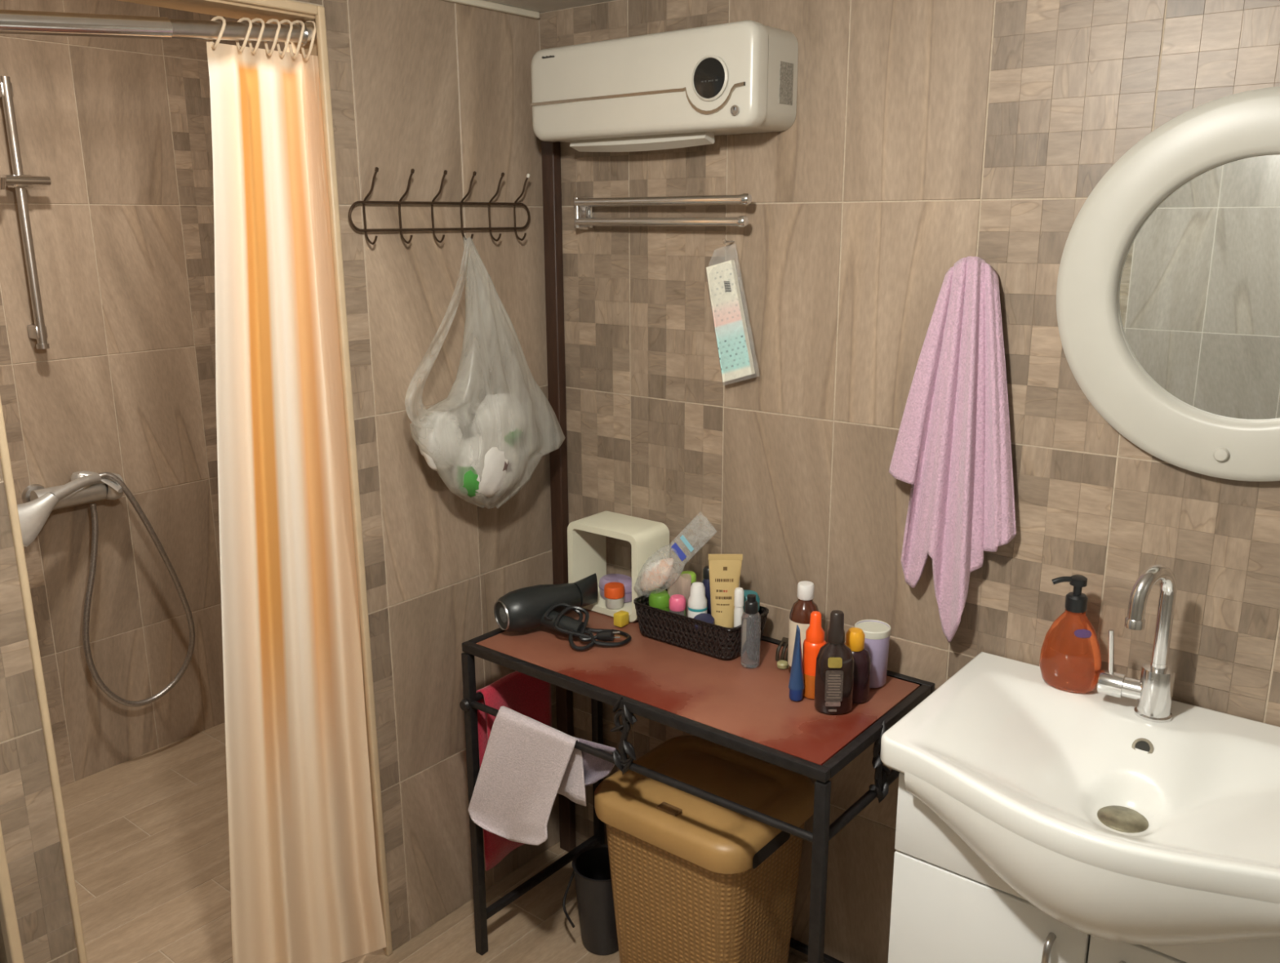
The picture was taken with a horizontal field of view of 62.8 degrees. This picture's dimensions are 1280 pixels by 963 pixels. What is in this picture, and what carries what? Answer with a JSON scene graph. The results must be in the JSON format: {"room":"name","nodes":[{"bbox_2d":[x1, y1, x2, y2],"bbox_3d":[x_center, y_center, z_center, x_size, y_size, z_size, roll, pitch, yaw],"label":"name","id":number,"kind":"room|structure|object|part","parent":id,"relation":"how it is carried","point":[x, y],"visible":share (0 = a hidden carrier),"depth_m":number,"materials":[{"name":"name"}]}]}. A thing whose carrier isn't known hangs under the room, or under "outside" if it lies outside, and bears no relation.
{"room":"bathroom","nodes":[
{"label":"bathroom","id":0,"kind":"room"},
{"bbox_2d":[0,0,243,786],"bbox_3d":[-1.656,-0.282,2.807,0.115,2.370,1.620,11,18,37],"label":"wall","id":1,"kind":"structure","parent":0,"point":[120,129],"depth_m":2.95,"materials":[{"name":"tile"}]},
{"bbox_2d":[0,75,50,349],"bbox_3d":[-1.569,-0.668,2.645,0.098,0.667,0.150,6,15,23],"label":"slide bar","id":2,"kind":"object","parent":1,"relation":"attached to","point":[19,181],"visible":1,"depth_m":2.64,"materials":[{"name":"silver metal"}]},
{"bbox_2d":[22,471,124,509],"bbox_3d":[-1.524,0.021,2.847,0.131,0.097,0.239,11,18,37],"label":"shower mixer","id":3,"kind":"object","parent":1,"relation":"attached to","point":[108,489],"visible":0.68,"depth_m":2.84,"materials":[{"name":"silver metal"}]},
{"bbox_2d":[17,474,101,546],"bbox_3d":[-1.537,0.073,2.729,0.070,0.130,0.301,4,15,18],"label":"shower","id":4,"kind":"object","parent":3,"relation":"on","point":[33,515],"visible":0.77,"depth_m":2.69,"materials":[{"name":"silver metal"}]},
{"bbox_3d":[-1.483,0.001,2.863,0.125,0.066,0.052,-2,14,-8],"label":"mixer lever","id":5,"kind":"part","parent":3,"relation":"part of","materials":[{"name":"silver metal"}]},
{"bbox_3d":[-1.466,0.014,2.918,0.076,0.076,0.055,11,18,37],"label":"temperature knob","id":6,"kind":"part","parent":3,"relation":"part of","materials":[{"name":"silver metal"}]},
{"bbox_2d":[82,471,195,706],"bbox_3d":[-1.434,0.307,2.979,0.301,0.702,0.056,-11,17,-36],"label":"shower hose","id":7,"kind":"object","parent":3,"relation":"hanging from","point":[99,682],"visible":1,"depth_m":2.94,"materials":[{"name":"metal"}]},
{"bbox_2d":[241,20,284,51],"bbox_3d":[-0.673,-0.332,2.989,1.191,2.370,0.095,11,18,37],"label":"wall","id":8,"kind":"structure","parent":0,"point":[282,44],"depth_m":3.03,"materials":[{"name":"tile"}]},
{"bbox_2d":[0,0,559,962],"bbox_3d":[-0.622,-0.032,2.051,0.118,2.200,1.345,11,18,37],"label":"wall","id":9,"kind":"structure","parent":0,"point":[428,87],"depth_m":2.15,"materials":[{"name":"tile"}]},
{"bbox_2d":[0,822,24,962],"bbox_3d":[-1.000,0.206,1.536,0.028,1.992,0.017,11,18,37],"label":"trim","id":10,"kind":"structure","parent":9,"relation":"attached to","point":[9,924],"depth_m":1.65,"materials":[{"name":"beige wood"}]},
{"bbox_2d":[0,396,87,962],"bbox_3d":[-0.937,0.219,1.612,0.014,1.929,0.012,11,18,37],"label":"trim","id":11,"kind":"structure","parent":9,"relation":"attached to","point":[8,482],"depth_m":1.63,"materials":[{"name":"beige wood"}]},
{"bbox_2d":[0,9,316,47],"bbox_3d":[-0.769,-0.716,1.648,0.044,0.093,0.605,11,18,37],"label":"curtain rod","id":12,"kind":"object","parent":9,"relation":"attached to","point":[12,22],"visible":0.92,"depth_m":1.62,"materials":[{"name":"silver metal"}]},
{"bbox_2d":[206,16,386,962],"bbox_3d":[-0.681,0.140,1.955,0.083,1.903,0.349,10,17,36],"label":"shower curtain","id":13,"kind":"object","parent":12,"relation":"hanging from","point":[304,887],"visible":0.99,"depth_m":1.99,"materials":[{"name":"fabric"}]},
{"bbox_2d":[116,0,317,24],"bbox_3d":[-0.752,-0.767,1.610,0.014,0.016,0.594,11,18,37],"label":"trim","id":14,"kind":"structure","parent":9,"relation":"attached to","point":[286,5],"depth_m":1.78,"materials":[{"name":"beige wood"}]},
{"bbox_2d":[284,5,392,955],"bbox_3d":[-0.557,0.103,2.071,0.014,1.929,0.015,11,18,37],"label":"trim","id":15,"kind":"structure","parent":9,"relation":"attached to","point":[320,20],"depth_m":2.03,"materials":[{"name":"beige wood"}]},
{"bbox_2d":[348,167,530,244],"bbox_3d":[-0.373,-0.548,2.093,0.049,0.139,0.473,11,18,37],"label":"coat rack","id":16,"kind":"object","parent":9,"relation":"attached to","point":[364,202],"visible":0.99,"depth_m":2.08,"materials":[{"name":"brown metal"}]},
{"bbox_3d":[-0.388,-0.533,2.109,0.005,0.056,0.473,11,18,37],"label":"wire frame","id":17,"kind":"part","parent":16,"relation":"part of","materials":[{"name":"metal"}]},
{"bbox_2d":[404,238,565,509],"bbox_3d":[-0.317,-0.215,2.162,0.129,0.565,0.447,11,18,37],"label":"plastic bag","id":18,"kind":"object","parent":16,"relation":"hanging from","point":[499,337],"visible":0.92,"depth_m":2.17,"materials":[{"name":"white"}]},
{"bbox_3d":[-0.390,-0.278,2.030,0.016,0.352,0.180,11,18,37],"label":"bag handle","id":19,"kind":"part","parent":18,"relation":"part of","materials":[{"name":"white"}]},
{"bbox_2d":[417,410,464,471],"bbox_3d":[-0.396,-0.082,2.105,0.074,0.122,0.102,11,18,37],"label":"bundle","id":20,"kind":"object","parent":18,"relation":"in","point":[440,442],"visible":0.91,"depth_m":2.08,"materials":[{"name":"white plastic"}]},
{"bbox_2d":[451,430,516,497],"bbox_3d":[-0.324,-0.037,2.178,0.098,0.138,0.160,11,18,37],"label":"contents","id":21,"kind":"object","parent":18,"relation":"in","point":[487,473],"visible":0.89,"depth_m":2.13,"materials":[{"name":"white"}]},
{"bbox_2d":[471,393,526,444],"bbox_3d":[-0.298,-0.123,2.218,0.077,0.130,0.137,11,18,37],"label":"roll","id":22,"kind":"object","parent":18,"relation":"in","point":[497,402],"visible":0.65,"depth_m":2.18,"materials":[{"name":"white paper"}]},
{"bbox_2d":[443,0,539,18],"bbox_3d":[-0.601,-0.872,1.765,0.014,0.014,1.230,11,18,37],"label":"trim","id":23,"kind":"structure","parent":9,"relation":"attached to","point":[483,4],"depth_m":2.14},
{"bbox_2d":[60,722,807,962],"bbox_3d":[-0.472,1.247,1.634,3.840,0.080,2.500,11,18,37],"label":"floor","id":24,"kind":"structure","parent":0,"point":[148,833],"depth_m":2.55,"materials":[{"name":"tile"}]},
{"bbox_2d":[562,844,618,955],"bbox_3d":[-0.087,0.929,2.311,0.147,0.200,0.134,-9,16,-31],"label":"bucket","id":25,"kind":"object","parent":24,"relation":"on","point":[590,865],"visible":0.74,"depth_m":2.28,"materials":[{"name":"grey plastic"}]},
{"bbox_3d":[-0.154,0.900,2.307,0.038,0.119,0.092,2,14,8],"label":"handle","id":26,"kind":"part","parent":25,"relation":"part of","materials":[{"name":"black metal"}]},
{"bbox_2d":[459,608,934,962],"bbox_3d":[0.091,0.700,2.116,0.847,0.742,0.426,11,18,37],"label":"side table","id":27,"kind":"object","parent":24,"relation":"on","point":[750,712],"depth_m":1.91,"materials":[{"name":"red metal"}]},
{"bbox_3d":[-0.359,0.460,2.155,0.026,0.026,0.013,11,18,37],"label":"rail","id":28,"kind":"part","parent":27,"relation":"part of","materials":[{"name":"black metal"}]},
{"bbox_3d":[-0.349,0.693,2.225,0.020,0.708,0.020,11,18,37],"label":"leg","id":29,"kind":"part","parent":27,"relation":"part of","materials":[{"name":"black metal"}]},
{"bbox_3d":[-0.227,0.413,2.314,0.017,0.016,0.395,11,18,37],"label":"rail","id":30,"kind":"part","parent":27,"relation":"part of","materials":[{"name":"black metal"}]},
{"bbox_2d":[475,671,551,871],"bbox_3d":[-0.273,0.624,2.299,0.046,0.433,0.190,11,18,37],"label":"cloth","id":31,"kind":"object","parent":27,"relation":"hanging from","point":[530,696],"visible":0.44,"depth_m":2.27,"materials":[{"name":"red fabric"}]},
{"bbox_2d":[467,706,586,845],"bbox_3d":[-0.232,0.605,2.082,0.287,0.295,0.057,11,18,37],"label":"washcloth","id":32,"kind":"object","parent":27,"relation":"hanging from","point":[527,762],"visible":1,"depth_m":2.07,"materials":[{"name":"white fabric"}]},
{"bbox_3d":[-0.224,0.915,2.439,0.016,0.016,0.375,11,18,37],"label":"foot rail","id":33,"kind":"part","parent":27,"relation":"part of","materials":[{"name":"black metal"}]},
{"bbox_2d":[493,573,631,650],"bbox_3d":[-0.160,0.274,2.156,0.237,0.092,0.218,-7,16,-26],"label":"hair dryer","id":34,"kind":"object","parent":27,"relation":"on","point":[532,607],"visible":1,"depth_m":2.15,"materials":[{"name":"black plastic"}]},
{"bbox_2d":[499,607,506,622],"bbox_3d":[-0.281,0.275,2.155,0.004,0.050,0.050,-10,17,-34],"label":"grille","id":35,"kind":"object","parent":34,"relation":"attached to","point":[503,611],"depth_m":2.15,"materials":[{"name":"silver metal"}]},
{"bbox_3d":[-0.107,0.291,2.139,0.160,0.066,0.127,11,18,37],"label":"cord","id":36,"kind":"part","parent":34,"relation":"part of","materials":[{"name":"black plastic"}]},
{"bbox_2d":[574,737,615,786],"bbox_3d":[-0.118,0.563,2.023,0.032,0.187,0.211,-14,19,-43],"label":"cloth","id":37,"kind":"object","parent":27,"relation":"hanging from","point":[595,769],"visible":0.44,"depth_m":1.99,"materials":[{"name":"white fabric"}]},
{"bbox_3d":[-0.102,0.617,2.523,0.020,0.708,0.020,11,18,37],"label":"leg","id":38,"kind":"part","parent":27,"relation":"part of","materials":[{"name":"black metal"}]},
{"bbox_2d":[567,511,669,622],"bbox_3d":[-0.048,0.183,2.304,0.198,0.195,0.112,11,18,37],"label":"box shelf","id":39,"kind":"object","parent":27,"relation":"on","point":[649,540],"visible":0.59,"depth_m":2.28,"materials":[{"name":"beige plastic"}]},
{"bbox_2d":[604,582,624,609],"bbox_3d":[-0.056,0.248,2.276,0.045,0.050,0.045,11,18,37],"label":"jar","id":40,"kind":"object","parent":39,"relation":"in","point":[614,592],"visible":1,"depth_m":2.26,"materials":[{"name":"orange plastic"}]},
{"bbox_2d":[598,573,631,603],"bbox_3d":[-0.050,0.236,2.329,0.094,0.047,0.070,11,18,37],"label":"tub","id":41,"kind":"object","parent":39,"relation":"in","point":[626,580],"visible":0.53,"depth_m":2.31,"materials":[{"name":"purple plastic"}]},
{"bbox_2d":[613,610,628,627],"bbox_3d":[-0.040,0.290,2.218,0.022,0.028,0.028,11,18,37],"label":"carton","id":42,"kind":"object","parent":27,"relation":"on","point":[620,618],"visible":1,"depth_m":2.21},
{"bbox_3d":[-0.032,0.514,1.917,0.817,0.020,0.015,11,18,37],"label":"rail","id":43,"kind":"part","parent":27,"relation":"part of","materials":[{"name":"black metal"}]},
{"bbox_3d":[0.091,0.361,2.037,0.834,0.022,0.412,11,18,37],"label":"frame","id":44,"kind":"part","parent":27,"relation":"part of","materials":[{"name":"black metal"}]},
{"bbox_2d":[633,585,768,660],"bbox_3d":[0.123,0.286,2.141,0.257,0.072,0.143,11,18,37],"label":"storage basket","id":45,"kind":"object","parent":27,"relation":"on","point":[712,640],"visible":0.59,"depth_m":2.08,"materials":[{"name":"black plastic"}]},
{"bbox_2d":[648,590,670,611],"bbox_3d":[0.042,0.267,2.187,0.047,0.076,0.047,11,18,37],"label":"tub","id":46,"kind":"object","parent":45,"relation":"in","point":[660,601],"visible":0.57,"depth_m":2.16,"materials":[{"name":"plastic"}]},
{"bbox_2d":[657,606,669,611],"bbox_3d":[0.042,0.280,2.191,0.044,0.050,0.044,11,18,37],"label":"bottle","id":47,"kind":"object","parent":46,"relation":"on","point":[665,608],"depth_m":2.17,"materials":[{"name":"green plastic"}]},
{"bbox_2d":[634,533,715,593],"bbox_3d":[0.071,0.154,2.146,0.187,0.202,0.042,7,16,28],"label":"packet","id":48,"kind":"object","parent":45,"relation":"in","point":[658,573],"visible":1,"depth_m":2.16,"materials":[{"name":"white"}]},
{"bbox_2d":[668,594,685,616],"bbox_3d":[0.076,0.274,2.134,0.035,0.087,0.035,11,18,37],"label":"roll-on deodorant","id":49,"kind":"object","parent":45,"relation":"in","point":[677,602],"visible":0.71,"depth_m":2.12,"materials":[{"name":"pink plastic"}]},
{"bbox_2d":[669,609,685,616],"bbox_3d":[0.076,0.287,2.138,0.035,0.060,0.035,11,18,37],"label":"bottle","id":50,"kind":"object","parent":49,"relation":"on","point":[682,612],"depth_m":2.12,"materials":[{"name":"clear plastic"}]},
{"bbox_2d":[666,570,691,617],"bbox_3d":[0.082,0.246,2.165,0.068,0.124,0.044,11,18,37],"label":"pouch","id":51,"kind":"object","parent":45,"relation":"in","point":[682,586],"visible":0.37,"depth_m":2.15,"materials":[{"name":"beige plastic"}]},
{"bbox_2d":[680,570,696,584],"bbox_3d":[0.100,0.245,2.199,0.038,0.113,0.038,11,18,37],"label":"bottle","id":52,"kind":"object","parent":45,"relation":"in","point":[692,574],"visible":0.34,"depth_m":2.18,"materials":[{"name":"green plastic"}]},
{"bbox_2d":[687,582,707,617],"bbox_3d":[0.116,0.261,2.111,0.040,0.123,0.040,11,18,37],"label":"stick","id":53,"kind":"object","parent":45,"relation":"in","point":[697,600],"visible":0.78,"depth_m":2.09,"materials":[{"name":"white plastic"}]},
{"bbox_2d":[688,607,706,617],"bbox_3d":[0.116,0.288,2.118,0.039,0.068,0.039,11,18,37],"label":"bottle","id":54,"kind":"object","parent":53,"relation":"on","point":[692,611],"depth_m":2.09,"materials":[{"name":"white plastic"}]},
{"bbox_2d":[693,613,715,630],"bbox_3d":[0.126,0.298,2.079,0.045,0.068,0.046,3,14,14],"label":"tin","id":55,"kind":"object","parent":45,"relation":"in","point":[705,617],"visible":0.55,"depth_m":2.07,"materials":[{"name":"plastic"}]},
{"bbox_2d":[702,565,711,614],"bbox_3d":[0.142,0.240,2.169,0.030,0.135,0.030,11,18,37],"label":"bottle","id":56,"kind":"object","parent":45,"relation":"in","point":[705,581],"visible":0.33,"depth_m":2.15,"materials":[{"name":"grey plastic"}]},
{"bbox_2d":[708,554,742,627],"bbox_3d":[0.170,0.235,2.075,0.058,0.190,0.047,-9,17,-32],"label":"tube","id":57,"kind":"object","parent":45,"relation":"in","point":[725,570],"visible":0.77,"depth_m":2.06,"materials":[{"name":"beige plastic"}]},
{"bbox_2d":[733,587,743,627],"bbox_3d":[0.193,0.271,2.055,0.019,0.131,0.019,11,18,37],"label":"stick","id":58,"kind":"object","parent":45,"relation":"in","point":[739,592],"visible":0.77,"depth_m":2.04,"materials":[{"name":"plastic"}]},
{"bbox_2d":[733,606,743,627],"bbox_3d":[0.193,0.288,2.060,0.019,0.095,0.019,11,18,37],"label":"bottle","id":59,"kind":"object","parent":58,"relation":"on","point":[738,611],"depth_m":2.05,"materials":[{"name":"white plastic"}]},
{"bbox_2d":[742,590,759,612],"bbox_3d":[0.213,0.272,2.103,0.052,0.105,0.052,11,18,37],"label":"jar","id":60,"kind":"object","parent":45,"relation":"in","point":[746,593],"visible":0.2,"depth_m":2.08,"materials":[{"name":"plastic"}]},
{"bbox_2d":[740,594,760,668],"bbox_3d":[0.211,0.284,2.001,0.037,0.143,0.037,11,18,37],"label":"spray bottle","id":61,"kind":"object","parent":27,"relation":"on","point":[750,618],"visible":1,"depth_m":1.99,"materials":[{"name":"grey plastic"}]},
{"bbox_2d":[775,637,788,662],"bbox_3d":[0.299,0.327,2.030,0.056,0.040,0.060,11,18,37],"label":"hair claw","id":62,"kind":"object","parent":27,"relation":"on","point":[784,640],"visible":0.23,"depth_m":2.03,"materials":[{"name":"black plastic"}]},
{"bbox_3d":[0.273,0.350,2.007,0.022,0.012,0.022,11,18,37],"label":"bottle cap","id":63,"kind":"part","parent":27,"relation":"part of","materials":[{"name":"beige plastic"}]},
{"bbox_2d":[788,624,804,701],"bbox_3d":[0.279,0.324,1.860,0.027,0.134,0.027,13,19,43],"label":"tube","id":64,"kind":"object","parent":27,"relation":"on","point":[796,685],"visible":1,"depth_m":1.85,"materials":[{"name":"blue plastic"}]},
{"bbox_2d":[787,581,819,672],"bbox_3d":[0.308,0.274,1.969,0.058,0.177,0.058,11,18,37],"label":"bottle","id":65,"kind":"object","parent":27,"relation":"on","point":[801,611],"visible":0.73,"depth_m":1.94,"materials":[{"name":"plastic"}]},
{"bbox_2d":[802,611,826,699],"bbox_3d":[0.311,0.308,1.872,0.042,0.158,0.042,11,18,37],"label":"bottle","id":66,"kind":"object","parent":27,"relation":"on","point":[814,641],"visible":0.74,"depth_m":1.85,"materials":[{"name":"orange plastic"}]},
{"bbox_3d":[0.218,0.975,2.349,0.797,0.014,0.014,11,18,37],"label":"foot rail","id":67,"kind":"part","parent":27,"relation":"part of","materials":[{"name":"black metal"}]},
{"bbox_3d":[0.288,0.813,1.728,0.020,0.708,0.020,11,18,37],"label":"leg","id":68,"kind":"part","parent":27,"relation":"part of","materials":[{"name":"black metal"}]},
{"bbox_2d":[813,609,853,714],"bbox_3d":[0.337,0.310,1.814,0.062,0.182,0.055,-9,16,-31],"label":"oil bottle","id":69,"kind":"object","parent":27,"relation":"on","point":[834,667],"visible":1,"depth_m":1.80,"materials":[{"name":"black plastic"}]},
{"bbox_2d":[845,627,871,703],"bbox_3d":[0.379,0.324,1.857,0.053,0.133,0.049,11,18,37],"label":"bottle","id":70,"kind":"object","parent":27,"relation":"on","point":[855,637],"visible":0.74,"depth_m":1.84,"materials":[{"name":"brown plastic"}]},
{"bbox_3d":[0.411,0.534,1.817,0.017,0.016,0.395,11,18,37],"label":"rail","id":71,"kind":"part","parent":27,"relation":"part of","materials":[{"name":"black metal"}]},
{"bbox_2d":[854,619,890,688],"bbox_3d":[0.425,0.317,1.928,0.065,0.110,0.065,11,18,37],"label":"cup","id":72,"kind":"object","parent":27,"relation":"on","point":[877,633],"visible":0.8,"depth_m":1.90,"materials":[{"name":"plastic"}]},
{"bbox_2d":[594,735,814,962],"bbox_3d":[0.130,0.824,2.106,0.359,0.498,0.328,11,18,37],"label":"laundry hamper","id":73,"kind":"object","parent":24,"relation":"on","point":[695,879],"visible":0.93,"depth_m":1.99,"materials":[{"name":"beige plastic"}]},
{"bbox_3d":[0.129,0.613,2.054,0.358,0.064,0.328,11,18,37],"label":"lid","id":74,"kind":"part","parent":73,"relation":"part of","materials":[{"name":"beige plastic"}]},
{"bbox_2d":[888,772,1279,962],"bbox_3d":[0.733,0.805,1.639,0.584,0.763,0.408,11,18,37],"label":"vanity cabinet","id":75,"kind":"object","parent":24,"relation":"on","point":[948,906],"visible":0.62,"depth_m":1.56,"materials":[{"name":"white paint"}]},
{"bbox_3d":[0.514,0.859,1.612,0.290,0.544,0.017,11,18,37],"label":"door","id":76,"kind":"part","parent":75,"relation":"part of","materials":[{"name":"white paint"}]},
{"bbox_3d":[0.576,0.690,1.488,0.011,0.100,0.029,11,18,37],"label":"handle","id":77,"kind":"part","parent":75,"relation":"part of","materials":[{"name":"silver metal"}]},
{"bbox_2d":[880,652,1279,946],"bbox_3d":[0.706,0.492,1.528,0.634,0.195,0.489,11,18,37],"label":"washbasin","id":78,"kind":"object","parent":75,"relation":"in","point":[1116,824],"visible":0.99,"depth_m":1.50,"materials":[{"name":"white ceramic"}]},
{"bbox_2d":[1039,574,1102,693],"bbox_3d":[0.705,0.246,1.708,0.097,0.193,0.053,11,18,37],"label":"soap dispenser","id":79,"kind":"object","parent":78,"relation":"on","point":[1070,660],"visible":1,"depth_m":1.69,"materials":[{"name":"orange plastic"}]},
{"bbox_2d":[1097,564,1176,723],"bbox_3d":[0.757,0.243,1.597,0.109,0.253,0.118,11,18,37],"label":"faucet","id":80,"kind":"object","parent":78,"relation":"on","point":[1153,692],"visible":1,"depth_m":1.60,"materials":[{"name":"silver metal"}]},
{"bbox_3d":[0.741,0.269,1.651,0.014,0.074,0.009,7,16,28],"label":"lever","id":81,"kind":"part","parent":80,"relation":"part of","materials":[{"name":"silver metal"}]},
{"bbox_3d":[0.763,0.210,1.573,0.106,0.178,0.027,-10,17,-34],"label":"spout","id":82,"kind":"part","parent":80,"relation":"part of","materials":[{"name":"silver metal"}]},
{"bbox_3d":[0.743,0.902,1.434,0.290,0.544,0.017,11,18,37],"label":"door","id":83,"kind":"part","parent":75,"relation":"part of","materials":[{"name":"white paint"}]},
{"bbox_2d":[484,0,615,13],"bbox_3d":[0.037,-0.638,0.662,2.420,0.060,2.390,11,18,37],"label":"ceiling","id":84,"kind":"structure","parent":0,"point":[540,6],"depth_m":2.14,"materials":[{"name":"paint"}]},
{"bbox_2d":[803,673,815,699],"bbox_3d":[0.311,0.362,1.885,0.041,0.046,0.041,11,18,37],"label":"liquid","id":85,"kind":"object","parent":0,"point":[809,678],"depth_m":1.87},
{"bbox_2d":[539,0,1279,962],"bbox_3d":[0.734,0.107,1.795,2.350,2.042,0.090,11,18,37],"label":"wall","id":86,"kind":"structure","parent":0,"point":[925,136],"depth_m":1.88,"materials":[{"name":"tile"}]},
{"bbox_2d":[541,140,576,852],"bbox_3d":[-0.189,0.087,2.476,0.036,1.760,0.025,11,18,37],"label":"pipe","id":87,"kind":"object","parent":86,"relation":"attached to","point":[550,151],"depth_m":2.39,"materials":[{"name":"brown metal"}]},
{"bbox_2d":[573,193,751,230],"bbox_3d":[0.035,-0.541,2.106,0.468,0.071,0.047,12,18,40],"label":"towel rail","id":88,"kind":"object","parent":86,"relation":"attached to","point":[584,206],"visible":1,"depth_m":2.09,"materials":[{"name":"silver metal"}]},
{"bbox_3d":[0.032,-0.519,2.096,0.437,0.021,0.021,11,18,39],"label":"arm","id":89,"kind":"part","parent":88,"relation":"part of","materials":[{"name":"silver metal"}]},
{"bbox_3d":[0.034,-0.557,2.083,0.446,0.021,0.021,11,18,39],"label":"arm","id":90,"kind":"part","parent":88,"relation":"part of","materials":[{"name":"silver metal"}]},
{"bbox_2d":[706,240,755,382],"bbox_3d":[0.186,-0.328,2.053,0.131,0.284,0.038,11,18,37],"label":"packet","id":91,"kind":"object","parent":88,"relation":"hanging from","point":[735,358],"visible":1,"depth_m":2.05,"materials":[{"name":"beige"}]},
{"bbox_2d":[530,20,798,151],"bbox_3d":[0.028,-0.738,2.005,0.539,0.200,0.150,11,18,37],"label":"wall heater","id":92,"kind":"object","parent":86,"relation":"attached to","point":[687,87],"visible":1,"depth_m":1.91,"materials":[{"name":"plastic"}]},
{"bbox_2d":[1056,86,1279,481],"bbox_3d":[0.877,-0.271,1.496,0.552,0.552,0.037,11,18,37],"label":"round mirror","id":93,"kind":"object","parent":86,"relation":"attached to","point":[1168,286],"visible":1,"depth_m":1.55,"materials":[{"name":"beige plastic"}]},
{"bbox_3d":[0.859,-0.040,1.550,0.021,0.021,0.008,11,18,37],"label":"frame knob","id":94,"kind":"part","parent":93,"relation":"part of","materials":[{"name":"beige plastic"}]},
{"bbox_3d":[0.552,-0.361,1.755,0.024,0.024,0.017,11,18,37],"label":"wall hook","id":95,"kind":"object","parent":86,"relation":"attached to","visible":0},
{"bbox_2d":[888,256,1016,642],"bbox_3d":[0.538,-0.043,1.805,0.224,0.672,0.065,11,18,37],"label":"bath towel","id":96,"kind":"object","parent":95,"relation":"hanging from","point":[953,446],"visible":1,"depth_m":1.79,"materials":[{"name":"pink fabric"}]}
]}

